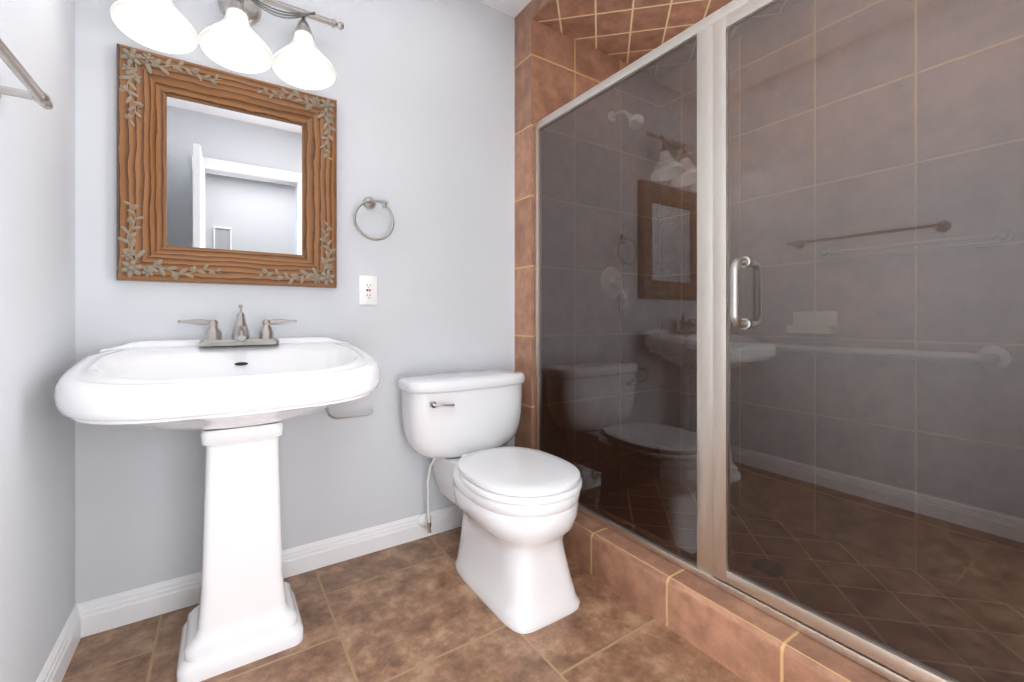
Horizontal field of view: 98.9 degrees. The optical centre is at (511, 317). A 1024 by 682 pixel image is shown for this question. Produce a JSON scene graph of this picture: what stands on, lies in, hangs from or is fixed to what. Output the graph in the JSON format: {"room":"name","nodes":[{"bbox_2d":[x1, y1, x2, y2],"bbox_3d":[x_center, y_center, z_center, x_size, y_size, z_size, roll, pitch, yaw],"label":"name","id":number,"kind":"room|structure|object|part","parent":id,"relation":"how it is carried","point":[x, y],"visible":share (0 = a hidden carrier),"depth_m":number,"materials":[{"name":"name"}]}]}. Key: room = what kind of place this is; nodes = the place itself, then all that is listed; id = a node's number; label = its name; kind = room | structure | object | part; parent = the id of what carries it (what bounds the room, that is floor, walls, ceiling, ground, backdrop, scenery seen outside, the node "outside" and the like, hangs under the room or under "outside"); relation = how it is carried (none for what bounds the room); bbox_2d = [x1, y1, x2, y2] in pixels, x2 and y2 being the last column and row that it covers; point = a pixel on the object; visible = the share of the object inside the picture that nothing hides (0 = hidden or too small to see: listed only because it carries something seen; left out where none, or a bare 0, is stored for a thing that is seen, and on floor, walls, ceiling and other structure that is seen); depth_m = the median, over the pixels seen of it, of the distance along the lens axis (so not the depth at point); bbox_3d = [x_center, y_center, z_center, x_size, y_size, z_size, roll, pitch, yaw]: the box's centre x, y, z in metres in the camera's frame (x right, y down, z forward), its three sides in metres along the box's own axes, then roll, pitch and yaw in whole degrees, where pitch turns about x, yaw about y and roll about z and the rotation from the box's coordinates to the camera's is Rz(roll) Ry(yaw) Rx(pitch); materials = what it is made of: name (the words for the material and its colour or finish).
{"room":"bathroom","nodes":[
{"label":"bathroom","id":0,"kind":"room"},
{"bbox_2d":[0,0,74,681],"bbox_3d":[-0.317,-0.267,-0.270,0.100,2.430,3.700,0,0,-34],"label":"wall","id":1,"kind":"structure","parent":0,"point":[37,362],"depth_m":1.03,"materials":[{"name":"paint"}]},
{"bbox_2d":[0,38,52,109],"bbox_3d":[-0.769,-0.427,0.580,0.082,0.056,0.699,0,0,-34],"label":"towel rail","id":2,"kind":"object","parent":1,"relation":"attached to","point":[37,94],"visible":0.98,"depth_m":0.80,"materials":[{"name":"silver metal"}]},
{"bbox_2d":[36,604,80,681],"bbox_3d":[-0.710,0.899,0.429,0.015,0.097,2.100,0,0,-34],"label":"baseboard","id":3,"kind":"structure","parent":1,"relation":"attached to","point":[56,665],"depth_m":1.17,"materials":[{"name":"white wood"}]},
{"bbox_2d":[75,0,514,603],"bbox_3d":[-0.711,-0.267,1.748,1.670,2.430,0.100,0,0,-34],"label":"wall","id":4,"kind":"structure","parent":0,"point":[421,92],"depth_m":1.74,"materials":[{"name":"paint"}]},
{"bbox_2d":[109,0,343,89],"bbox_3d":[-0.899,-1.000,1.430,0.685,0.306,0.221,0,0,-34],"label":"sconce","id":5,"kind":"object","parent":4,"relation":"attached to","point":[232,40],"visible":1,"depth_m":1.46,"materials":[{"name":"white glass"}]},
{"bbox_2d":[117,43,336,287],"bbox_3d":[-0.936,-0.473,1.506,0.633,0.718,0.054,0,0,-34],"label":"mirror","id":6,"kind":"object","parent":4,"relation":"attached to","point":[224,177],"visible":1,"depth_m":1.49,"materials":[{"name":"brown wood"}]},
{"label":"glass","id":7,"kind":"part","parent":6,"relation":"part of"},
{"bbox_2d":[76,505,462,637],"bbox_3d":[-0.637,0.899,1.727,1.570,0.097,0.015,0,0,-34],"label":"baseboard","id":8,"kind":"structure","parent":4,"relation":"attached to","point":[102,614],"depth_m":1.60,"materials":[{"name":"white wood"}]},
{"bbox_2d":[326,407,373,418],"bbox_3d":[-0.633,0.333,1.707,0.175,0.104,0.053,0,0,-34],"label":"paper holder","id":9,"kind":"object","parent":4,"relation":"attached to","point":[329,414],"visible":0.33,"depth_m":1.68,"materials":[{"name":"silver metal"}]},
{"bbox_2d":[359,275,376,304],"bbox_3d":[-0.580,-0.110,1.769,0.072,0.118,0.009,0,0,-34],"label":"outlet","id":10,"kind":"object","parent":4,"relation":"attached to","point":[367,290],"visible":1,"depth_m":1.76,"materials":[{"name":"white plastic"}]},
{"bbox_2d":[353,197,393,240],"bbox_3d":[-0.556,-0.398,1.757,0.162,0.185,0.053,0,0,-34],"label":"towel ring","id":11,"kind":"object","parent":4,"relation":"attached to","point":[369,202],"visible":0.94,"depth_m":1.76,"materials":[{"name":"silver metal"}]},
{"bbox_2d":[62,526,744,681],"bbox_3d":[0.798,0.998,0.528,2.840,0.100,3.800,0,0,-34],"label":"floor","id":12,"kind":"structure","parent":0,"point":[418,610],"depth_m":1.29,"materials":[{"name":"tile"}]},
{"bbox_2d":[54,304,379,681],"bbox_3d":[-0.794,0.452,1.293,0.752,0.992,0.555,0,0,-34],"label":"sink","id":13,"kind":"object","parent":12,"relation":"on","point":[239,397],"visible":1,"depth_m":1.21,"materials":[{"name":"white ceramic"}]},
{"bbox_2d":[54,342,379,430],"bbox_3d":[-0.794,0.200,1.293,0.752,0.220,0.555,0,0,-33],"label":"basin","id":14,"kind":"object","parent":13,"relation":"in","point":[203,386],"depth_m":1.14,"materials":[{"name":"white ceramic"}]},
{"bbox_2d":[177,304,296,346],"bbox_3d":[-0.878,0.024,1.421,0.333,0.134,0.133,0,0,-33],"label":"faucet","id":15,"kind":"object","parent":13,"relation":"on","point":[240,336],"depth_m":1.43,"materials":[{"name":"silver metal"}]},
{"bbox_2d":[398,369,581,633],"bbox_3d":[-0.056,0.595,1.651,0.551,0.706,0.749,0,0,-34],"label":"toilet","id":16,"kind":"object","parent":12,"relation":"on","point":[518,506],"visible":1,"depth_m":1.49,"materials":[{"name":"white ceramic"}]},
{"bbox_3d":[-0.266,0.333,1.680,0.091,0.030,0.031,0,0,-33],"label":"lever","id":17,"kind":"part","parent":16,"relation":"part of","materials":[{"name":"silver metal"}]},
{"bbox_3d":[-0.197,0.402,1.864,0.551,0.320,0.230,0,0,-33],"label":"tank","id":18,"kind":"part","parent":16,"relation":"part of","materials":[{"name":"white ceramic"}]},
{"bbox_3d":[0.015,0.538,1.544,0.380,0.046,0.492,0,0,-33],"label":"seat","id":19,"kind":"part","parent":16,"relation":"part of","materials":[{"name":"white plastic"}]},
{"bbox_2d":[563,511,891,681],"bbox_3d":[0.555,0.873,1.375,0.170,0.150,1.640,0,0,-34],"label":"shower curb","id":20,"kind":"structure","parent":12,"relation":"on","point":[743,640],"depth_m":1.24,"materials":[{"name":"tile"}]},
{"bbox_2d":[535,0,1023,681],"bbox_3d":[0.563,-0.058,1.380,0.139,1.708,1.636,0,0,-34],"label":"shower enclosure","id":21,"kind":"object","parent":20,"relation":"on","point":[779,310],"visible":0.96,"depth_m":1.09,"materials":[{"name":"clear glass"}]},
{"bbox_3d":[0.659,-0.069,1.234,0.139,0.205,0.032,0,0,-33],"label":"handle","id":22,"kind":"part","parent":21,"relation":"part of","materials":[{"name":"silver metal"}]},
{"bbox_3d":[0.802,-0.054,1.019,0.024,1.648,0.705,0,0,-33],"label":"door","id":23,"kind":"part","parent":21,"relation":"part of","materials":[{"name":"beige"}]},
{"bbox_2d":[477,0,530,17],"bbox_3d":[0.798,-1.532,0.528,2.840,0.100,3.800,0,0,-34],"label":"ceiling","id":24,"kind":"structure","parent":0,"point":[514,8],"depth_m":2.08,"materials":[{"name":"white paint"}]},
{"bbox_2d":[515,1,629,448],"bbox_3d":[0.470,-0.267,2.446,1.070,2.430,0.240,0,0,-34],"label":"wall","id":25,"kind":"structure","parent":0,"point":[555,69],"depth_m":2.11,"materials":[{"name":"tile"}]},
{"bbox_2d":[531,0,548,16],"bbox_3d":[0.931,-1.443,1.623,0.930,0.078,1.640,0,0,-34],"label":"lintel","id":26,"kind":"object","parent":25,"relation":"attached to","point":[537,6],"visible":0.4,"depth_m":2.02,"materials":[{"name":"tile"}]},
{"bbox_2d":[531,0,732,63],"bbox_3d":[0.931,-1.401,1.624,0.929,0.005,1.640,0,0,-34],"label":"ceiling tiles","id":27,"kind":"structure","parent":26,"relation":"attached to","point":[629,31],"depth_m":2.06,"materials":[{"name":"brown tile"}]}
]}

